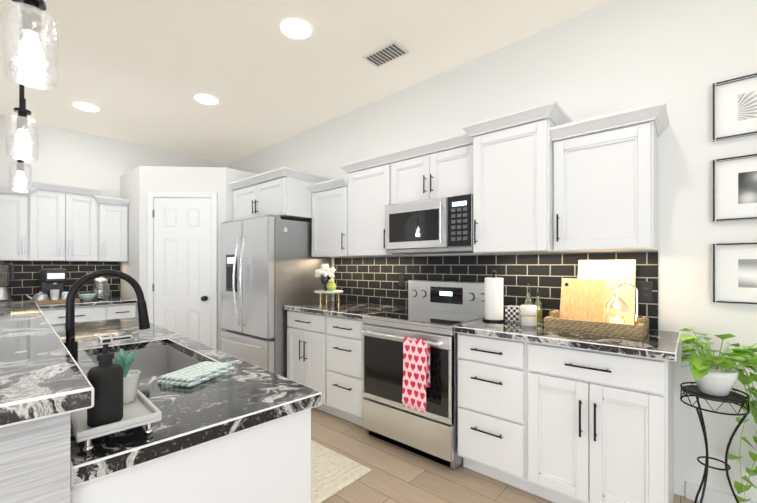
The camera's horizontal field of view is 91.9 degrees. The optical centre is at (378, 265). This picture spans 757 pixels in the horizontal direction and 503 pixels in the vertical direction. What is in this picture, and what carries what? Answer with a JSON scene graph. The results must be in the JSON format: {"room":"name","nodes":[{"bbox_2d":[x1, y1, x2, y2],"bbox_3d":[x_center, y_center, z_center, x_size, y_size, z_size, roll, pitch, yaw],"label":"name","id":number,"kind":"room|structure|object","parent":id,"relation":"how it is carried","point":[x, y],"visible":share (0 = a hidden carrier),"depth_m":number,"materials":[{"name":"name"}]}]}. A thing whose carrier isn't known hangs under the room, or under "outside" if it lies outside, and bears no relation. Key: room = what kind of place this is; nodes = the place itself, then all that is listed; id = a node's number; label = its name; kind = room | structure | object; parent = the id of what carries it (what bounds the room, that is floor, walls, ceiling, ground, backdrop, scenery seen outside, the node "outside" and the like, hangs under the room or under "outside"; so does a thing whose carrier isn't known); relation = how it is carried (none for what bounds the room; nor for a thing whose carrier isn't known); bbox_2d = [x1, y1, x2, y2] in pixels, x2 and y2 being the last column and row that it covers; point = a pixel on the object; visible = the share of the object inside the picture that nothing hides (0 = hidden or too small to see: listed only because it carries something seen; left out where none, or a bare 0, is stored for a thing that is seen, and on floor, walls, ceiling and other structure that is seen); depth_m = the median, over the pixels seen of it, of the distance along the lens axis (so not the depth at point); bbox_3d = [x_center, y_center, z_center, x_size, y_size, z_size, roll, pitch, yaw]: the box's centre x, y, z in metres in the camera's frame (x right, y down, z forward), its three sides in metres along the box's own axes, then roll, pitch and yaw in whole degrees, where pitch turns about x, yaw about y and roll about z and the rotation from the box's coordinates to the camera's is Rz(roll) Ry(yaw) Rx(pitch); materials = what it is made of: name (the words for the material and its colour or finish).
{"room":"kitchen","nodes":[
{"label":"kitchen","id":0,"kind":"room"},
{"bbox_2d":[0,115,227,296],"bbox_3d":[-4.576,-0.129,2.841,0.120,2.840,7.000,0,0,41],"label":"wall","id":1,"kind":"structure","parent":0,"point":[72,157],"depth_m":4.18,"materials":[{"name":"white paint"}]},
{"bbox_2d":[0,261,119,300],"bbox_3d":[-3.485,0.168,4.000,0.010,0.418,1.116,0,0,41],"label":"tile backsplash","id":2,"kind":"structure","parent":1,"relation":"attached to","point":[25,281],"depth_m":3.98,"materials":[{"name":"black tile"}]},
{"bbox_2d":[0,180,129,261],"bbox_3d":[-3.347,-0.434,3.882,0.375,0.783,1.116,0,0,41],"label":"upper cabinet","id":3,"kind":"object","parent":1,"relation":"attached to","point":[44,221],"visible":0.98,"depth_m":3.77,"materials":[{"name":"white wood"}]},
{"bbox_2d":[80,344,167,403],"bbox_3d":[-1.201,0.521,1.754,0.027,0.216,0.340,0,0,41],"label":"sink","id":4,"kind":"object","parent":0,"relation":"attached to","point":[152,363],"depth_m":1.77,"materials":[{"name":"grey metal"}]},
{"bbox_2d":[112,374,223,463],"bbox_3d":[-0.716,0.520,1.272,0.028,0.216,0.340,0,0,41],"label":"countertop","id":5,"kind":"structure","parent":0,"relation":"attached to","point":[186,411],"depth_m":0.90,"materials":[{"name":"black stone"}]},
{"bbox_2d":[120,166,256,350],"bbox_3d":[-2.172,0.108,4.497,1.349,2.370,1.349,0,0,41],"label":"wall","id":6,"kind":"structure","parent":0,"point":[138,183],"depth_m":4.03,"materials":[{"name":"white paint"}]},
{"bbox_2d":[147,191,216,349],"bbox_3d":[-2.136,0.245,3.991,0.527,2.085,0.527,0,0,41],"label":"pantry door","id":7,"kind":"structure","parent":6,"relation":"in","point":[182,266],"depth_m":3.99,"materials":[{"name":"white wood"}]},
{"bbox_2d":[0,0,613,163],"bbox_3d":[-1.057,-1.657,-0.119,9.320,0.293,7.120,0,0,41],"label":"ceiling","id":8,"kind":"structure","parent":0,"point":[143,72],"depth_m":2.82,"materials":[{"name":"beige paint"}]},
{"bbox_2d":[9,0,31,191],"bbox_3d":[-2.078,-1.000,2.124,0.120,1.134,0.120,0,0,41],"label":"pendant light","id":9,"kind":"object","parent":8,"relation":"hanging from","point":[20,166],"visible":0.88,"depth_m":2.11,"materials":[{"name":"clear glass"}]},
{"bbox_2d":[6,7,38,160],"bbox_3d":[-1.435,-1.012,1.476,0.120,1.157,0.120,0,0,41],"label":"pendant light","id":10,"kind":"object","parent":8,"relation":"hanging from","point":[20,140],"visible":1,"depth_m":1.47,"materials":[{"name":"clear glass"}]},
{"bbox_2d":[3,0,57,89],"bbox_3d":[-0.816,-1.024,0.862,0.120,1.178,0.120,0,0,41],"label":"pendant light","id":11,"kind":"object","parent":8,"relation":"hanging from","point":[28,49],"visible":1,"depth_m":0.84,"materials":[{"name":"clear glass"}]},
{"bbox_2d":[73,103,98,111],"bbox_3d":[-2.822,-1.522,3.535,0.196,0.008,0.196,0,0,41],"label":"recessed light","id":12,"kind":"object","parent":8,"relation":"in","point":[85,107],"visible":0.98,"depth_m":3.53,"materials":[{"name":"white plastic"}]},
{"bbox_2d":[195,95,217,104],"bbox_3d":[-1.612,-1.547,3.428,0.196,0.008,0.196,0,0,41],"label":"recessed light","id":13,"kind":"object","parent":8,"relation":"in","point":[206,99],"visible":0.96,"depth_m":3.42,"materials":[{"name":"white plastic"}]},
{"bbox_2d":[281,20,310,38],"bbox_3d":[-0.557,-1.584,2.462,0.196,0.008,0.196,0,0,41],"label":"recessed light","id":14,"kind":"object","parent":8,"relation":"in","point":[295,29],"visible":1,"depth_m":2.46,"materials":[{"name":"white plastic"}]},
{"bbox_2d":[362,40,409,66],"bbox_3d":[0.053,-1.583,2.755,0.320,0.016,0.180,0,0,41],"label":"ceiling vent","id":15,"kind":"object","parent":8,"relation":"in","point":[386,53],"visible":0.98,"depth_m":2.74,"materials":[{"name":"white metal"}]},
{"bbox_2d":[228,0,756,501],"bbox_3d":[1.232,-0.240,2.526,9.320,3.060,0.120,0,0,41],"label":"wall","id":16,"kind":"structure","parent":0,"point":[678,56],"depth_m":2.10,"materials":[{"name":"white paint"}]},
{"bbox_2d":[228,100,669,257],"bbox_3d":[-0.005,-0.504,3.065,3.799,0.846,0.680,0,0,41],"label":"upper cabinet","id":17,"kind":"object","parent":16,"relation":"attached to","point":[550,177],"visible":0.98,"depth_m":2.27,"materials":[{"name":"white wood"}]},
{"bbox_2d":[385,193,472,254],"bbox_3d":[0.447,-0.288,2.824,0.758,0.387,0.429,0,0,41],"label":"microwave","id":18,"kind":"object","parent":17,"relation":"attached to","point":[443,225],"visible":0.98,"depth_m":2.67,"materials":[{"name":"silver metal"}]},
{"bbox_2d":[334,251,657,329],"bbox_3d":[0.572,0.148,3.008,2.750,0.455,0.010,0,0,41],"label":"tile backsplash","id":19,"kind":"structure","parent":16,"relation":"attached to","point":[371,280],"depth_m":2.76,"materials":[{"name":"black tile"}]},
{"bbox_2d":[399,273,404,285],"bbox_3d":[0.210,0.131,3.309,0.070,0.115,0.007,0,0,41],"label":"electrical outlet","id":20,"kind":"object","parent":19,"relation":"attached to","point":[401,279],"visible":1,"depth_m":3.30,"materials":[{"name":"black plastic"}]},
{"bbox_2d":[635,281,651,301],"bbox_3d":[1.542,0.155,2.158,0.118,0.118,0.007,0,0,41],"label":"electrical outlet","id":21,"kind":"object","parent":19,"relation":"attached to","point":[644,288],"visible":0.58,"depth_m":2.14,"materials":[{"name":"black plastic"}]},
{"bbox_2d":[686,481,756,502],"bbox_3d":[3.208,1.242,0.727,3.980,0.090,0.014,0,0,41],"label":"baseboard","id":22,"kind":"structure","parent":16,"relation":"attached to","point":[712,496],"depth_m":1.96,"materials":[{"name":"white"}]},
{"bbox_2d":[712,242,756,304],"bbox_3d":[1.947,0.042,1.809,0.440,0.315,0.026,0,0,41],"label":"picture","id":23,"kind":"object","parent":16,"relation":"attached to","point":[734,273],"visible":1,"depth_m":1.90,"materials":[{"name":"white"}]},
{"bbox_2d":[712,153,756,221],"bbox_3d":[1.947,-0.396,1.810,0.440,0.330,0.026,0,0,41],"label":"picture","id":24,"kind":"object","parent":16,"relation":"attached to","point":[734,188],"visible":1,"depth_m":1.90,"materials":[{"name":"white paper"}]},
{"bbox_2d":[712,73,756,141],"bbox_3d":[1.947,-0.813,1.810,0.440,0.305,0.026,0,0,41],"label":"picture","id":25,"kind":"object","parent":16,"relation":"attached to","point":[734,107],"visible":1,"depth_m":1.90,"materials":[{"name":"white paper"}]},
{"bbox_2d":[311,407,698,502],"bbox_3d":[-1.057,1.311,-0.123,9.320,0.050,7.120,0,0,41],"label":"floor","id":26,"kind":"structure","parent":0,"point":[397,474],"depth_m":2.21,"materials":[{"name":"brown wood"}]},
{"bbox_2d":[38,297,136,323],"bbox_3d":[-3.241,0.835,3.788,0.655,0.914,1.116,0,0,41],"label":"base cabinet","id":27,"kind":"object","parent":26,"relation":"on","point":[109,308],"visible":0.12,"depth_m":3.75,"materials":[{"name":"white painted wood"},{"name":"metal handles"}]},
{"bbox_2d":[0,261,13,301],"bbox_3d":[-3.612,0.167,3.498,0.170,0.420,0.185,0,0,41],"label":"blender","id":28,"kind":"object","parent":27,"relation":"on","point":[5,295],"visible":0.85,"depth_m":3.49,"materials":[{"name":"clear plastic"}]},
{"bbox_2d":[26,287,79,304],"bbox_3d":[-3.189,0.296,3.582,0.230,0.162,0.385,0,0,41],"label":"wood tray","id":29,"kind":"object","parent":27,"relation":"on","point":[40,298],"visible":0.75,"depth_m":3.51,"materials":[{"name":"brown wood"}]},
{"bbox_2d":[40,269,66,298],"bbox_3d":[-3.374,0.207,3.798,0.306,0.340,0.180,0,0,41],"label":"coffee maker","id":30,"kind":"object","parent":27,"relation":"on","point":[52,281],"visible":0.67,"depth_m":3.74,"materials":[{"name":"black plastic"}]},
{"bbox_2d":[78,277,109,300],"bbox_3d":[-3.084,0.250,3.975,0.283,0.255,0.303,0,0,41],"label":"glass jar","id":31,"kind":"object","parent":27,"relation":"on","point":[87,297],"visible":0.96,"depth_m":4.01,"materials":[{"name":"clear glass"}]},
{"bbox_2d":[0,360,310,502],"bbox_3d":[-1.155,0.957,1.592,2.159,0.664,0.624,0,0,41],"label":"kitchen island","id":32,"kind":"object","parent":26,"relation":"on","point":[240,432],"depth_m":0.75,"materials":[{"name":"white"}]},
{"bbox_2d":[63,270,149,367],"bbox_3d":[-0.991,0.195,1.346,0.105,0.357,0.273,0,0,41],"label":"faucet","id":33,"kind":"object","parent":32,"relation":"on","point":[71,343],"visible":0.73,"depth_m":1.30,"materials":[{"name":"black metal"}]},
{"bbox_2d":[70,335,161,453],"bbox_3d":[-0.614,0.262,0.839,0.250,0.222,0.145,0,0,45],"label":"soap tray","id":34,"kind":"object","parent":32,"relation":"on","point":[122,402],"visible":0.96,"depth_m":0.77,"materials":[{"name":"grey plastic"}]},
{"bbox_2d":[157,361,234,386],"bbox_3d":[-0.604,0.362,1.231,0.130,0.024,0.210,0,0,17],"label":"cloth","id":35,"kind":"object","parent":32,"relation":"on","point":[195,374],"visible":1,"depth_m":1.19,"materials":[{"name":"white fabric"}]},
{"bbox_2d":[221,214,330,377],"bbox_3d":[-1.112,0.413,3.880,0.922,1.756,0.838,0,0,41],"label":"fridge","id":36,"kind":"object","parent":26,"relation":"on","point":[270,264],"visible":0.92,"depth_m":3.52,"materials":[{"name":"silver metal"}]},
{"bbox_2d":[311,440,371,502],"bbox_3d":[-0.866,1.283,2.467,1.480,0.012,0.810,0,0,41],"label":"rug","id":37,"kind":"object","parent":26,"relation":"on","point":[333,472],"visible":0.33,"depth_m":2.25,"materials":[{"name":"beige carpet"}]},
{"bbox_2d":[284,301,407,425],"bbox_3d":[-0.294,0.834,3.329,1.019,0.914,0.655,0,0,41],"label":"base cabinet","id":38,"kind":"object","parent":26,"relation":"on","point":[324,348],"visible":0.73,"depth_m":3.09,"materials":[{"name":"white wood"}]},
{"bbox_2d":[314,264,342,304],"bbox_3d":[-0.482,0.182,3.519,0.293,0.389,0.280,0,0,41],"label":"cake stand","id":39,"kind":"object","parent":38,"relation":"on","point":[326,275],"visible":1,"depth_m":3.50,"materials":[{"name":"white ceramic"}]},
{"bbox_2d":[360,280,484,468],"bbox_3d":[0.343,0.710,2.702,0.756,1.159,0.736,0,0,41],"label":"range","id":40,"kind":"object","parent":26,"relation":"on","point":[409,380],"visible":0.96,"depth_m":2.50,"materials":[{"name":"silver metal"}]},
{"bbox_2d":[454,316,680,502],"bbox_3d":[1.074,0.833,2.147,1.065,0.914,0.655,0,0,41],"label":"base cabinet","id":41,"kind":"object","parent":26,"relation":"on","point":[558,417],"visible":1,"depth_m":1.88,"materials":[{"name":"white painted wood"},{"name":"black metal"}]},
{"bbox_2d":[482,270,505,321],"bbox_3d":[0.782,0.205,2.479,0.150,0.341,0.150,0,0,41],"label":"paper towel","id":42,"kind":"object","parent":41,"relation":"on","point":[493,299],"visible":1,"depth_m":2.43,"materials":[{"name":"white paper"}]},
{"bbox_2d":[505,305,519,321],"bbox_3d":[0.914,0.326,2.464,0.090,0.100,0.090,0,0,41],"label":"patterned box","id":43,"kind":"object","parent":41,"relation":"on","point":[512,313],"visible":0.81,"depth_m":2.43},
{"bbox_2d":[520,304,536,325],"bbox_3d":[0.938,0.312,2.284,0.098,0.126,0.098,0,0,41],"label":"canister","id":44,"kind":"object","parent":41,"relation":"on","point":[528,314],"visible":1,"depth_m":2.25,"materials":[{"name":"white ceramic"}]},
{"bbox_2d":[524,283,542,321],"bbox_3d":[1.051,0.251,2.481,0.064,0.250,0.130,0,0,-36],"label":"oil bottles","id":45,"kind":"object","parent":41,"relation":"on","point":[539,315],"visible":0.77,"depth_m":2.44,"materials":[{"name":"green glass"}]},
{"bbox_2d":[544,310,648,340],"bbox_3d":[1.238,0.327,2.085,0.465,0.097,0.340,0,0,41],"label":"basket tray","id":46,"kind":"object","parent":41,"relation":"on","point":[553,321],"visible":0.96,"depth_m":1.95,"materials":[{"name":"wicker"}]},
{"bbox_2d":[559,260,645,334],"bbox_3d":[1.292,0.165,2.127,0.443,0.394,0.307,0,0,41],"label":"cutting boards","id":47,"kind":"object","parent":46,"relation":"on","point":[600,290],"visible":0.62,"depth_m":2.17,"materials":[{"name":"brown wood"}]},
{"bbox_2d":[680,382,749,502],"bbox_3d":[1.584,0.936,1.705,0.279,0.701,0.273,0,0,41],"label":"plant stand","id":48,"kind":"object","parent":26,"relation":"on","point":[731,397],"visible":0.9,"depth_m":1.69,"materials":[{"name":"black metal"}]},
{"bbox_2d":[679,328,756,501],"bbox_3d":[1.648,0.740,1.669,0.454,0.908,0.511,0,0,41],"label":"potted plant","id":49,"kind":"object","parent":48,"relation":"on","point":[713,375],"visible":0.98,"depth_m":1.69,"materials":[{"name":"green plant"}]}
]}

